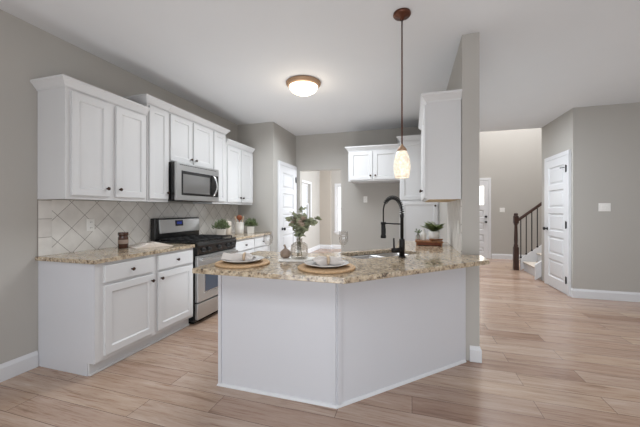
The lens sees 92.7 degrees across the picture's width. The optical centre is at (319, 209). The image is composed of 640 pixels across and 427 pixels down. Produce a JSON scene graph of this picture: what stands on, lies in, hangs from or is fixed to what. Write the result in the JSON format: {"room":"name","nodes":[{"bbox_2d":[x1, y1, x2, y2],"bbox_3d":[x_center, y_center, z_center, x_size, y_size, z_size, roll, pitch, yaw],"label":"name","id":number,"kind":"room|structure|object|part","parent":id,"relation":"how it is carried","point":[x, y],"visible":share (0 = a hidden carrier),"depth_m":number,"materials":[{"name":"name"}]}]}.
{"room":"kitchen","nodes":[
{"label":"kitchen","id":0,"kind":"room"},
{"bbox_2d":[0,9,319,363],"bbox_3d":[-1.921,-0.107,3.880,0.120,2.740,13.320,0,0,17],"label":"wall","id":1,"kind":"structure","parent":0,"point":[28,52],"depth_m":2.40,"materials":[{"name":"beige paint"}]},
{"bbox_2d":[0,350,37,381],"bbox_3d":[-3.029,1.199,-0.026,0.015,0.128,5.200,0,0,17],"label":"baseboard","id":2,"kind":"structure","parent":1,"relation":"attached to","point":[12,368],"depth_m":2.34,"materials":[{"name":"paint"}]},
{"bbox_2d":[30,74,149,201],"bbox_3d":[-2.007,-0.559,2.750,0.364,0.945,0.807,0,0,17],"label":"upper cabinet","id":3,"kind":"object","parent":1,"relation":"attached to","point":[92,139],"visible":1,"depth_m":2.52,"materials":[{"name":"paint"}]},
{"bbox_3d":[-1.918,-0.529,2.559,0.020,0.825,0.317,0,0,17],"label":"door","id":4,"kind":"part","parent":3,"relation":"part of","materials":[{"name":"paint"}]},
{"bbox_3d":[-2.008,-0.996,2.751,0.363,0.072,0.807,0,0,17],"label":"crown moulding","id":5,"kind":"part","parent":3,"relation":"part of","materials":[{"name":"paint"}]},
{"bbox_3d":[-1.808,-0.529,2.924,0.020,0.825,0.325,0,0,17],"label":"door","id":6,"kind":"part","parent":3,"relation":"part of","materials":[{"name":"paint"}]},
{"bbox_2d":[37,199,237,255],"bbox_3d":[-1.854,0.144,3.880,0.009,0.460,2.959,0,0,17],"label":"tile backsplash","id":7,"kind":"structure","parent":1,"relation":"attached to","point":[61,224],"depth_m":2.99,"materials":[{"name":"beige tile"}]},
{"bbox_2d":[87,219,94,230],"bbox_3d":[-2.152,0.141,2.864,0.010,0.116,0.072,0,0,17],"label":"wall outlet","id":8,"kind":"object","parent":7,"relation":"attached to","point":[90,222],"visible":1,"depth_m":2.86,"materials":[{"name":"plastic"}]},
{"bbox_2d":[123,94,171,201],"bbox_3d":[-1.855,-0.625,3.254,0.364,1.075,0.333,0,0,17],"label":"upper cabinet","id":9,"kind":"object","parent":1,"relation":"attached to","point":[157,118],"visible":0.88,"depth_m":3.21,"materials":[{"name":"paint"}]},
{"bbox_3d":[-1.856,-1.126,3.254,0.363,0.072,0.333,0,0,17],"label":"crown moulding","id":10,"kind":"part","parent":9,"relation":"part of","materials":[{"name":"paint"}]},
{"bbox_3d":[-1.712,-0.595,3.241,0.020,0.955,0.252,0,0,17],"label":"door","id":11,"kind":"part","parent":9,"relation":"part of","materials":[{"name":"paint"}]},
{"bbox_2d":[168,105,214,168],"bbox_3d":[-1.694,-0.850,3.788,0.364,0.625,0.776,0,0,17],"label":"upper cabinet","id":12,"kind":"object","parent":1,"relation":"attached to","point":[190,135],"visible":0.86,"depth_m":3.67,"materials":[{"name":"paint"}]},
{"bbox_3d":[-1.616,-0.812,3.558,0.020,0.520,0.342,0,0,17],"label":"door","id":13,"kind":"part","parent":12,"relation":"part of","materials":[{"name":"paint"}]},
{"bbox_3d":[-1.545,-1.126,3.743,0.050,0.072,0.776,0,0,17],"label":"crown moulding","id":14,"kind":"part","parent":12,"relation":"part of","materials":[{"name":"paint"}]},
{"bbox_2d":[168,161,218,201],"bbox_3d":[-1.629,-0.320,3.768,0.474,0.429,0.770,0,0,17],"label":"microwave","id":15,"kind":"object","parent":12,"relation":"attached to","point":[187,182],"visible":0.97,"depth_m":3.60,"materials":[{"name":"silver metal"}]},
{"bbox_3d":[-1.357,-0.309,3.951,0.072,0.276,0.029,0,0,-20],"label":"handle","id":16,"kind":"part","parent":15,"relation":"part of","materials":[{"name":"metal"}]},
{"bbox_3d":[-1.505,-0.812,3.926,0.020,0.520,0.362,0,0,17],"label":"door","id":17,"kind":"part","parent":12,"relation":"part of","materials":[{"name":"paint"}]},
{"bbox_2d":[193,124,229,203],"bbox_3d":[-1.530,-0.625,4.331,0.364,1.075,0.353,0,0,17],"label":"upper cabinet","id":18,"kind":"object","parent":1,"relation":"attached to","point":[219,133],"visible":0.41,"depth_m":4.28,"materials":[{"name":"paint"}]},
{"bbox_3d":[-1.403,-0.595,4.265,0.020,0.955,0.260,0,0,17],"label":"door","id":19,"kind":"part","parent":18,"relation":"part of","materials":[{"name":"paint"}]},
{"bbox_3d":[-1.531,-1.126,4.331,0.363,0.072,0.353,0,0,17],"label":"crown moulding","id":20,"kind":"part","parent":18,"relation":"part of","materials":[{"name":"paint"}]},
{"bbox_2d":[225,139,254,204],"bbox_3d":[-1.381,-0.559,4.826,0.364,0.945,0.775,0,0,17],"label":"upper cabinet","id":21,"kind":"object","parent":1,"relation":"attached to","point":[239,157],"visible":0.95,"depth_m":4.74,"materials":[{"name":"paint"}]},
{"bbox_3d":[-1.298,-0.529,4.613,0.020,0.825,0.355,0,0,17],"label":"door","id":22,"kind":"part","parent":21,"relation":"part of","materials":[{"name":"paint"}]},
{"bbox_3d":[-1.232,-0.996,4.781,0.050,0.072,0.775,0,0,17],"label":"crown moulding","id":23,"kind":"part","parent":21,"relation":"part of","materials":[{"name":"paint"}]},
{"bbox_3d":[-1.190,-0.529,4.971,0.020,0.825,0.353,0,0,17],"label":"door","id":24,"kind":"part","parent":21,"relation":"part of","materials":[{"name":"paint"}]},
{"bbox_2d":[302,180,311,226],"bbox_3d":[-0.426,-0.167,8.735,0.150,1.330,0.930,0,0,17],"label":"window","id":25,"kind":"structure","parent":1,"relation":"in","point":[304,181],"depth_m":9.08,"materials":[{"name":"paint"}]},
{"bbox_3d":[-0.459,0.101,8.745,0.030,0.605,0.760,0,0,17],"label":"sash","id":26,"kind":"part","parent":25,"relation":"part of","materials":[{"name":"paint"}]},
{"bbox_2d":[238,122,295,251],"bbox_3d":[-0.958,-0.107,5.689,0.680,2.740,1.020,0,0,17],"label":"wall","id":27,"kind":"structure","parent":0,"point":[271,142],"depth_m":5.18,"materials":[{"name":"beige paint"}]},
{"bbox_2d":[278,160,296,251],"bbox_3d":[-0.566,0.204,5.642,0.098,2.118,0.834,0,0,17],"label":"door","id":28,"kind":"structure","parent":27,"relation":"in","point":[287,173],"depth_m":5.56,"materials":[{"name":"paint"}]},
{"bbox_2d":[0,0,639,135],"bbox_3d":[1.829,-1.537,2.947,10.200,0.120,13.700,0,0,17],"label":"ceiling","id":29,"kind":"structure","parent":0,"point":[540,60],"depth_m":2.86,"materials":[{"name":"paint"}]},
{"bbox_2d":[286,75,320,95],"bbox_3d":[-0.192,-1.400,3.536,0.406,0.154,0.406,0,0,17],"label":"ceiling lamp","id":30,"kind":"object","parent":29,"relation":"attached to","point":[300,85],"visible":1,"depth_m":3.42,"materials":[{"name":"white glass"}]},
{"bbox_3d":[-0.192,-1.385,3.536,0.336,0.093,0.336,0,0,17],"label":"lamp shade","id":31,"kind":"part","parent":30,"relation":"part of","materials":[{"name":"white glass"}]},
{"bbox_2d":[393,8,410,177],"bbox_3d":[0.616,-0.859,2.290,0.132,1.234,0.132,0,0,17],"label":"pendant lamp","id":32,"kind":"object","parent":29,"relation":"hanging from","point":[402,166],"visible":1,"depth_m":2.26,"materials":[{"name":"white glass"}]},
{"bbox_3d":[0.616,-0.955,2.290,0.010,0.955,0.011,0,0,17],"label":"rod","id":33,"kind":"part","parent":32,"relation":"part of","materials":[{"name":"brown metal"}]},
{"bbox_3d":[0.616,-0.343,2.290,0.124,0.201,0.124,0,0,17],"label":"lamp shade","id":34,"kind":"part","parent":32,"relation":"part of","materials":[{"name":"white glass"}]},
{"bbox_2d":[0,249,639,426],"bbox_3d":[1.829,1.313,2.947,10.200,0.100,13.700,0,0,17],"label":"floor","id":35,"kind":"structure","parent":0,"point":[551,358],"depth_m":2.19,"materials":[{"name":"brown wood"}]},
{"bbox_2d":[38,248,192,375],"bbox_3d":[-1.810,0.835,2.893,0.659,0.856,1.082,0,0,17],"label":"base cabinet","id":36,"kind":"object","parent":35,"relation":"on","point":[92,318],"visible":0.96,"depth_m":2.45,"materials":[{"name":"paint"}]},
{"bbox_3d":[-1.990,0.835,2.385,0.608,0.856,0.006,0,0,17],"label":"panel","id":37,"kind":"part","parent":36,"relation":"part of","materials":[{"name":"paint"}]},
{"bbox_2d":[35,243,194,264],"bbox_3d":[-1.825,0.390,2.885,0.637,0.032,1.106,0,0,17],"label":"countertop","id":38,"kind":"structure","parent":36,"relation":"on","point":[103,255],"depth_m":2.56,"materials":[{"name":"stone"}]},
{"bbox_2d":[118,232,128,248],"bbox_3d":[-1.929,0.295,2.989,0.090,0.157,0.090,0,0,17],"label":"glass jar","id":39,"kind":"object","parent":38,"relation":"on","point":[123,239],"visible":1,"depth_m":2.95,"materials":[{"name":"brown glass"}]},
{"bbox_3d":[-1.929,0.233,2.989,0.090,0.032,0.090,0,0,17],"label":"lid","id":40,"kind":"part","parent":39,"relation":"part of","materials":[{"name":"brown wood"}]},
{"bbox_2d":[129,241,172,248],"bbox_3d":[-1.743,0.353,3.137,0.250,0.039,0.350,0,0,41],"label":"open book","id":41,"kind":"object","parent":38,"relation":"on","point":[150,244],"visible":0.97,"depth_m":3.06,"materials":[{"name":"paper"}]},
{"bbox_3d":[-1.602,0.497,2.585,0.020,0.132,0.470,0,0,17],"label":"drawer","id":42,"kind":"part","parent":36,"relation":"part of","materials":[{"name":"paint"}]},
{"bbox_3d":[-1.602,0.858,2.585,0.020,0.540,0.470,0,0,17],"label":"door","id":43,"kind":"part","parent":36,"relation":"part of","materials":[{"name":"paint"}]},
{"bbox_3d":[-1.452,0.497,3.083,0.020,0.132,0.470,0,0,17],"label":"drawer","id":44,"kind":"part","parent":36,"relation":"part of","materials":[{"name":"paint"}]},
{"bbox_3d":[-1.452,0.858,3.083,0.020,0.540,0.470,0,0,17],"label":"door","id":45,"kind":"part","parent":36,"relation":"part of","materials":[{"name":"paint"}]},
{"bbox_2d":[151,217,237,323],"bbox_3d":[-1.514,0.680,3.776,0.696,1.165,0.766,0,0,17],"label":"gas range","id":46,"kind":"object","parent":35,"relation":"on","point":[208,249],"visible":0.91,"depth_m":3.55,"materials":[{"name":"silver metal"}]},
{"bbox_3d":[-1.773,0.163,3.837,0.018,0.070,0.130,0,0,17],"label":"display frame","id":47,"kind":"part","parent":46,"relation":"part of","materials":[{"name":"blue glass"}]},
{"bbox_2d":[154,237,235,244],"bbox_3d":[-1.534,0.368,3.782,0.645,0.018,0.766,0,0,17],"label":"cooktop","id":48,"kind":"object","parent":46,"relation":"in","point":[174,240],"depth_m":3.56,"materials":[{"name":"black metal"}]},
{"bbox_3d":[-1.244,1.119,3.695,0.037,0.177,0.750,0,0,17],"label":"storage drawer","id":49,"kind":"part","parent":46,"relation":"part of","materials":[{"name":"silver metal"}]},
{"bbox_3d":[-1.244,0.763,3.695,0.039,0.510,0.750,0,0,17],"label":"oven door","id":50,"kind":"part","parent":46,"relation":"part of","materials":[{"name":"silver metal"}]},
{"bbox_3d":[-1.239,0.438,3.693,0.050,0.120,0.754,0,0,17],"label":"control panel","id":51,"kind":"part","parent":46,"relation":"part of","materials":[{"name":"black metal"}]},
{"bbox_3d":[-1.203,0.541,3.682,0.047,0.033,0.722,0,0,17],"label":"oven handle","id":52,"kind":"part","parent":46,"relation":"part of","materials":[{"name":"metal"}]},
{"bbox_2d":[235,235,269,252],"bbox_3d":[-1.271,0.835,4.681,0.659,0.856,1.084,0,0,17],"label":"base cabinet","id":53,"kind":"object","parent":35,"relation":"on","point":[248,245],"visible":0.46,"depth_m":4.57,"materials":[{"name":"paint"}]},
{"bbox_2d":[214,232,270,239],"bbox_3d":[-1.282,0.390,4.685,0.637,0.032,1.086,0,0,17],"label":"countertop","id":54,"kind":"structure","parent":53,"relation":"on","point":[244,235],"depth_m":4.66,"materials":[{"name":"stone"}]},
{"bbox_2d":[211,218,230,234],"bbox_3d":[-1.432,0.240,4.435,0.298,0.269,0.284,0,0,-6],"label":"potted plant","id":55,"kind":"object","parent":54,"relation":"on","point":[219,224],"visible":1,"depth_m":4.38,"materials":[{"name":"green plant"}]},
{"bbox_3d":[-1.436,0.324,4.434,0.120,0.100,0.120,0,0,-6],"label":"pot","id":56,"kind":"part","parent":55,"relation":"part of","materials":[{"name":"white ceramic"}]},
{"bbox_2d":[224,219,231,234],"bbox_3d":[-1.421,0.259,4.674,0.128,0.230,0.128,0,0,17],"label":"canister","id":57,"kind":"object","parent":54,"relation":"on","point":[228,230],"visible":0.51,"depth_m":4.63,"materials":[{"name":"beige ceramic"}]},
{"bbox_2d":[235,222,243,233],"bbox_3d":[-1.269,0.282,4.796,0.140,0.184,0.140,0,0,17],"label":"utensil crock","id":58,"kind":"object","parent":54,"relation":"on","point":[239,226],"visible":0.96,"depth_m":4.74,"materials":[{"name":"white ceramic"}]},
{"bbox_2d":[244,218,257,232],"bbox_3d":[-1.118,0.241,4.941,0.284,0.267,0.258,0,0,-6],"label":"potted plant","id":59,"kind":"object","parent":54,"relation":"on","point":[250,224],"visible":0.99,"depth_m":4.90,"materials":[{"name":"green plant"}]},
{"bbox_3d":[-1.120,0.319,4.944,0.110,0.110,0.110,0,0,-6],"label":"pot","id":60,"kind":"part","parent":59,"relation":"part of","materials":[{"name":"white ceramic"}]},
{"bbox_3d":[-1.070,0.497,4.346,0.020,0.132,0.500,0,0,17],"label":"drawer","id":61,"kind":"part","parent":53,"relation":"part of","materials":[{"name":"paint"}]},
{"bbox_3d":[-1.070,0.858,4.346,0.020,0.540,0.500,0,0,17],"label":"door","id":62,"kind":"part","parent":53,"relation":"part of","materials":[{"name":"paint"}]},
{"bbox_3d":[-0.919,0.497,4.849,0.020,0.132,0.500,0,0,17],"label":"drawer","id":63,"kind":"part","parent":53,"relation":"part of","materials":[{"name":"paint"}]},
{"bbox_3d":[-0.919,0.858,4.849,0.020,0.540,0.500,0,0,17],"label":"door","id":64,"kind":"part","parent":53,"relation":"part of","materials":[{"name":"paint"}]},
{"bbox_2d":[217,253,465,408],"bbox_3d":[0.468,0.835,2.740,2.636,0.856,1.144,0,0,-32],"label":"base cabinet","id":65,"kind":"object","parent":35,"relation":"on","point":[331,345],"visible":0.72,"depth_m":2.10,"materials":[{"name":"paint"}]},
{"bbox_3d":[-0.307,0.835,2.086,0.867,0.856,0.020,0,0,17],"label":"panel","id":66,"kind":"part","parent":65,"relation":"part of","materials":[{"name":"paint"}]},
{"bbox_2d":[192,241,488,283],"bbox_3d":[0.412,0.390,2.749,1.905,0.032,2.229,0,0,17],"label":"countertop","id":67,"kind":"structure","parent":65,"relation":"on","point":[421,259],"depth_m":2.06,"materials":[{"name":"stone"}]},
{"bbox_2d":[215,258,269,268],"bbox_3d":[-0.536,0.366,2.120,0.372,0.016,0.372,0,0,17],"label":"placemat","id":68,"kind":"object","parent":67,"relation":"on","point":[221,264],"visible":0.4,"depth_m":2.01,"materials":[{"name":"wicker"}]},
{"bbox_2d":[221,255,263,262],"bbox_3d":[-0.536,0.345,2.120,0.290,0.024,0.290,0,0,17],"label":"dinner plate","id":69,"kind":"object","parent":68,"relation":"on","point":[257,258],"visible":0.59,"depth_m":2.05,"materials":[{"name":"white ceramic"}]},
{"bbox_2d":[221,252,255,260],"bbox_3d":[-0.564,0.324,2.107,0.230,0.067,0.160,0,0,3],"label":"napkin","id":70,"kind":"object","parent":69,"relation":"on","point":[244,256],"visible":1,"depth_m":2.07,"materials":[{"name":"fabric"}]},
{"bbox_2d":[278,257,314,261],"bbox_3d":[-0.168,0.367,2.265,0.250,0.014,0.170,0,0,5],"label":"serving board","id":71,"kind":"object","parent":67,"relation":"on","point":[289,259],"visible":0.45,"depth_m":2.22,"materials":[{"name":"white ceramic"}]},
{"bbox_2d":[280,244,290,257],"bbox_3d":[-0.260,0.309,2.298,0.084,0.102,0.084,0,0,17],"label":"pear","id":72,"kind":"object","parent":71,"relation":"on","point":[285,253],"visible":1,"depth_m":2.27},
{"bbox_3d":[-0.154,0.286,2.277,0.130,0.148,0.130,0,0,17],"label":"flower vase","id":73,"kind":"object","parent":71,"relation":"on","visible":0},
{"bbox_2d":[285,206,321,256],"bbox_3d":[-0.125,0.159,2.285,0.272,0.380,0.138,0,0,-9],"label":"flower bouquet","id":74,"kind":"object","parent":73,"relation":"in","point":[302,224],"visible":1,"depth_m":2.26,"materials":[{"name":"green plant"}]},
{"bbox_2d":[297,263,355,273],"bbox_3d":[0.042,0.366,1.956,0.372,0.016,0.372,0,0,17],"label":"placemat","id":75,"kind":"object","parent":67,"relation":"on","point":[303,267],"visible":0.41,"depth_m":1.84,"materials":[{"name":"wicker"}]},
{"bbox_2d":[304,259,348,267],"bbox_3d":[0.042,0.345,1.956,0.290,0.024,0.290,0,0,17],"label":"dinner plate","id":76,"kind":"object","parent":75,"relation":"on","point":[308,262],"visible":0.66,"depth_m":1.92,"materials":[{"name":"white ceramic"}]},
{"bbox_2d":[312,255,345,265],"bbox_3d":[0.049,0.324,1.964,0.200,0.067,0.150,0,0,-11],"label":"napkin","id":77,"kind":"object","parent":76,"relation":"on","point":[321,260],"visible":1,"depth_m":1.94,"materials":[{"name":"fabric"}]},
{"bbox_2d":[349,253,408,258],"bbox_3d":[0.521,0.498,2.628,0.679,0.180,0.344,0,0,-28],"label":"sink","id":78,"kind":"object","parent":67,"relation":"in","point":[383,254],"visible":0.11,"depth_m":2.76,"materials":[{"name":"silver metal"}]},
{"bbox_3d":[0.389,0.498,2.557,0.379,0.180,0.344,0,0,-28],"label":"bowl","id":79,"kind":"part","parent":78,"relation":"part of","materials":[{"name":"silver metal"}]},
{"bbox_3d":[0.691,0.498,2.719,0.294,0.180,0.344,0,0,-28],"label":"bowl","id":80,"kind":"part","parent":78,"relation":"part of","materials":[{"name":"silver metal"}]},
{"bbox_2d":[381,195,405,257],"bbox_3d":[0.567,0.127,2.494,0.123,0.494,0.276,0,0,-28],"label":"kitchen faucet","id":81,"kind":"object","parent":67,"relation":"on","point":[401,249],"visible":1,"depth_m":2.41,"materials":[{"name":"black metal"}]},
{"bbox_3d":[0.597,0.276,2.385,0.075,0.114,0.037,0,0,-28],"label":"lever handle","id":82,"kind":"part","parent":81,"relation":"part of","materials":[{"name":"black metal"}]},
{"bbox_2d":[415,239,443,245],"bbox_3d":[1.164,0.349,3.263,0.276,0.050,0.200,0,0,17],"label":"wooden tray","id":83,"kind":"object","parent":67,"relation":"on","point":[418,241],"visible":0.99,"depth_m":3.19,"materials":[{"name":"brown wood"}]},
{"bbox_2d":[421,228,425,239],"bbox_3d":[1.110,0.261,3.274,0.059,0.125,0.058,0,0,17],"label":"soap bottle","id":84,"kind":"object","parent":83,"relation":"on","point":[423,234],"visible":0.95,"depth_m":3.25,"materials":[{"name":"white ceramic"}]},
{"bbox_2d":[420,221,444,238],"bbox_3d":[1.206,0.219,3.267,0.259,0.208,0.258,0,0,17],"label":"potted fern","id":85,"kind":"object","parent":83,"relation":"on","point":[433,233],"visible":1,"depth_m":3.23,"materials":[{"name":"green plant"}]},
{"bbox_2d":[428,231,439,238],"bbox_3d":[1.223,0.275,3.276,0.116,0.096,0.116,0,0,17],"label":"pot","id":86,"kind":"object","parent":83,"relation":"on","point":[432,234],"depth_m":3.23,"materials":[{"name":"white ceramic"}]},
{"bbox_3d":[0.227,1.254,2.295,1.897,0.019,0.743,0,0,7],"label":"shoe moulding","id":87,"kind":"part","parent":65,"relation":"part of","materials":[{"name":"paint"}]},
{"bbox_3d":[0.656,0.835,2.258,1.263,0.856,0.020,0,0,-28],"label":"angled panel","id":88,"kind":"part","parent":65,"relation":"part of","materials":[{"name":"paint"}]},
{"bbox_2d":[396,134,438,240],"bbox_3d":[1.623,0.041,5.099,0.642,2.445,0.656,0,0,17],"label":"pantry cabinet","id":89,"kind":"object","parent":35,"relation":"on","point":[416,212],"visible":0.48,"depth_m":4.84,"materials":[{"name":"paint"}]},
{"bbox_3d":[1.623,-1.146,5.099,0.642,0.072,0.655,0,0,17],"label":"crown moulding","id":90,"kind":"part","parent":89,"relation":"part of","materials":[{"name":"paint"}]},
{"bbox_3d":[1.564,-0.625,4.817,0.552,0.925,0.020,0,0,17],"label":"door","id":91,"kind":"part","parent":89,"relation":"part of","materials":[{"name":"paint"}]},
{"bbox_3d":[1.564,0.495,4.817,0.552,1.275,0.020,0,0,17],"label":"door","id":92,"kind":"part","parent":89,"relation":"part of","materials":[{"name":"paint"}]},
{"bbox_2d":[520,245,541,279],"bbox_3d":[5.388,0.042,5.578,2.815,2.441,0.972,0,0,17],"label":"staircase","id":93,"kind":"structure","parent":35,"relation":"on","point":[528,262],"depth_m":6.23,"materials":[{"name":"paint"}]},
{"bbox_2d":[513,202,541,269],"bbox_3d":[5.355,-0.323,6.072,2.654,3.171,0.108,0,0,17],"label":"stair railing","id":94,"kind":"object","parent":93,"relation":"attached to","point":[516,218],"visible":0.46,"depth_m":6.40,"materials":[{"name":"brown wood"}]},
{"bbox_3d":[4.136,0.661,6.440,0.108,1.203,0.108,0,0,17],"label":"newel post","id":95,"kind":"part","parent":94,"relation":"part of","materials":[{"name":"brown wood"}]},
{"bbox_3d":[5.402,-0.834,6.058,2.556,2.148,0.064,0,0,17],"label":"handrail","id":96,"kind":"part","parent":94,"relation":"part of","materials":[{"name":"brown wood"}]},
{"bbox_2d":[320,170,331,244],"bbox_3d":[0.185,-0.107,10.013,0.370,2.740,0.120,0,0,17],"label":"wall","id":97,"kind":"structure","parent":0,"point":[325,176],"depth_m":9.95,"materials":[{"name":"beige paint"}]},
{"bbox_2d":[302,245,340,252],"bbox_3d":[1.044,1.199,7.790,3.300,0.128,3.880,0,0,17],"label":"baseboard","id":98,"kind":"structure","parent":97,"relation":"attached to","point":[317,247],"depth_m":9.92,"materials":[{"name":"paint"}]},
{"bbox_2d":[332,170,340,244],"bbox_3d":[1.622,-0.107,9.705,3.300,2.740,0.120,0,0,17],"label":"wall","id":99,"kind":"structure","parent":0,"point":[336,174],"depth_m":9.99,"materials":[{"name":"beige paint"}]},
{"bbox_2d":[334,183,340,234],"bbox_3d":[0.914,-0.032,9.887,0.930,1.660,0.150,0,0,17],"label":"window","id":100,"kind":"structure","parent":99,"relation":"in","point":[337,186],"depth_m":9.96,"materials":[{"name":"paint"}]},
{"bbox_3d":[0.932,-0.412,9.945,0.760,0.770,0.030,0,0,17],"label":"sash","id":101,"kind":"part","parent":100,"relation":"part of","materials":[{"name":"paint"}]},
{"bbox_2d":[296,127,420,252],"bbox_3d":[0.502,-0.107,5.844,3.225,2.740,0.120,0,0,17],"label":"wall","id":102,"kind":"structure","parent":0,"point":[361,221],"depth_m":5.73,"materials":[{"name":"beige paint"}]},
{"bbox_2d":[345,144,399,183],"bbox_3d":[0.936,-0.770,5.306,0.888,0.577,0.656,0,0,17],"label":"upper cabinet","id":103,"kind":"object","parent":102,"relation":"attached to","point":[370,163],"visible":0.94,"depth_m":5.03,"materials":[{"name":"paint"}]},
{"bbox_3d":[0.684,-0.737,5.082,0.375,0.470,0.020,0,0,17],"label":"door","id":104,"kind":"part","parent":103,"relation":"part of","materials":[{"name":"paint"}]},
{"bbox_3d":[0.936,-1.023,5.306,0.888,0.072,0.655,0,0,17],"label":"crown moulding","id":105,"kind":"part","parent":103,"relation":"part of","materials":[{"name":"paint"}]},
{"bbox_3d":[1.067,-0.737,4.966,0.385,0.470,0.020,0,0,17],"label":"door","id":106,"kind":"part","parent":103,"relation":"part of","materials":[{"name":"paint"}]},
{"bbox_2d":[439,32,478,360],"bbox_3d":[2.142,-1.337,5.470,0.132,5.200,6.090,0,0,17],"label":"wall","id":107,"kind":"structure","parent":0,"point":[464,76],"depth_m":2.56,"materials":[{"name":"beige paint"}]},
{"bbox_2d":[418,89,461,201],"bbox_3d":[1.196,-0.552,3.138,0.329,0.920,1.130,0,0,17],"label":"upper cabinet","id":108,"kind":"object","parent":107,"relation":"attached to","point":[440,111],"visible":1,"depth_m":2.64,"materials":[{"name":"paint"}]},
{"bbox_3d":[1.151,-0.518,3.418,0.020,0.818,0.480,0,0,17],"label":"door","id":109,"kind":"part","parent":108,"relation":"part of","materials":[{"name":"paint"}]},
{"bbox_3d":[1.004,-0.518,2.930,0.020,0.818,0.480,0,0,17],"label":"door","id":110,"kind":"part","parent":108,"relation":"part of","materials":[{"name":"paint"}]},
{"bbox_3d":[1.196,-0.976,3.138,0.328,0.072,1.130,0,0,17],"label":"crown moulding","id":111,"kind":"part","parent":108,"relation":"part of","materials":[{"name":"paint"}]},
{"bbox_3d":[1.226,-0.099,3.129,0.250,0.012,0.996,0,0,17],"label":"panel","id":112,"kind":"part","parent":108,"relation":"part of","materials":[{"name":"brown wood"}]},
{"bbox_2d":[447,199,461,253],"bbox_3d":[1.351,0.141,3.089,0.008,0.465,1.045,0,0,17],"label":"tile backsplash","id":113,"kind":"structure","parent":107,"relation":"attached to","point":[454,208],"depth_m":2.98,"materials":[{"name":"beige tile"}]},
{"bbox_2d":[470,346,481,362],"bbox_3d":[2.174,1.199,5.452,0.090,0.128,6.105,0,0,17],"label":"baseboard","id":114,"kind":"structure","parent":107,"relation":"attached to","point":[475,351],"depth_m":2.53,"materials":[{"name":"paint"}]},
{"bbox_2d":[479,128,541,257],"bbox_3d":[5.717,-1.337,7.634,5.463,5.200,0.120,0,0,17],"label":"wall","id":115,"kind":"structure","parent":0,"point":[512,159],"depth_m":7.81,"materials":[{"name":"beige paint"}]},
{"bbox_2d":[479,178,490,258],"bbox_3d":[3.944,0.214,8.055,1.028,2.098,0.098,0,0,17],"label":"door","id":116,"kind":"structure","parent":115,"relation":"in","point":[484,183],"depth_m":7.96,"materials":[{"name":"paint"}]},
{"bbox_2d":[492,254,523,259],"bbox_3d":[6.390,1.199,7.361,4.015,0.128,0.015,0,0,17],"label":"baseboard","id":117,"kind":"structure","parent":115,"relation":"attached to","point":[494,256],"depth_m":7.86,"materials":[{"name":"paint"}]},
{"bbox_2d":[542,103,639,292],"bbox_3d":[5.626,-0.107,4.403,3.770,2.740,1.120,0,0,17],"label":"wall","id":118,"kind":"structure","parent":0,"point":[603,141],"depth_m":4.31,"materials":[{"name":"beige paint"}]},
{"bbox_2d":[543,150,570,295],"bbox_3d":[3.750,0.189,4.880,0.098,2.148,0.858,0,0,17],"label":"door","id":119,"kind":"structure","parent":118,"relation":"in","point":[557,168],"depth_m":4.81,"materials":[{"name":"paint"}]},
{"bbox_2d":[598,203,610,210],"bbox_3d":[4.013,-0.037,4.299,0.140,0.116,0.010,0,0,17],"label":"light switch","id":120,"kind":"object","parent":118,"relation":"attached to","point":[601,206],"visible":1,"depth_m":4.30,"materials":[{"name":"plastic"}]},
{"bbox_2d":[570,288,639,301],"bbox_3d":[5.462,1.199,3.883,3.785,0.128,0.060,0,0,17],"label":"baseboard","id":121,"kind":"structure","parent":118,"relation":"attached to","point":[574,293],"depth_m":4.29,"materials":[{"name":"paint"}]}
]}

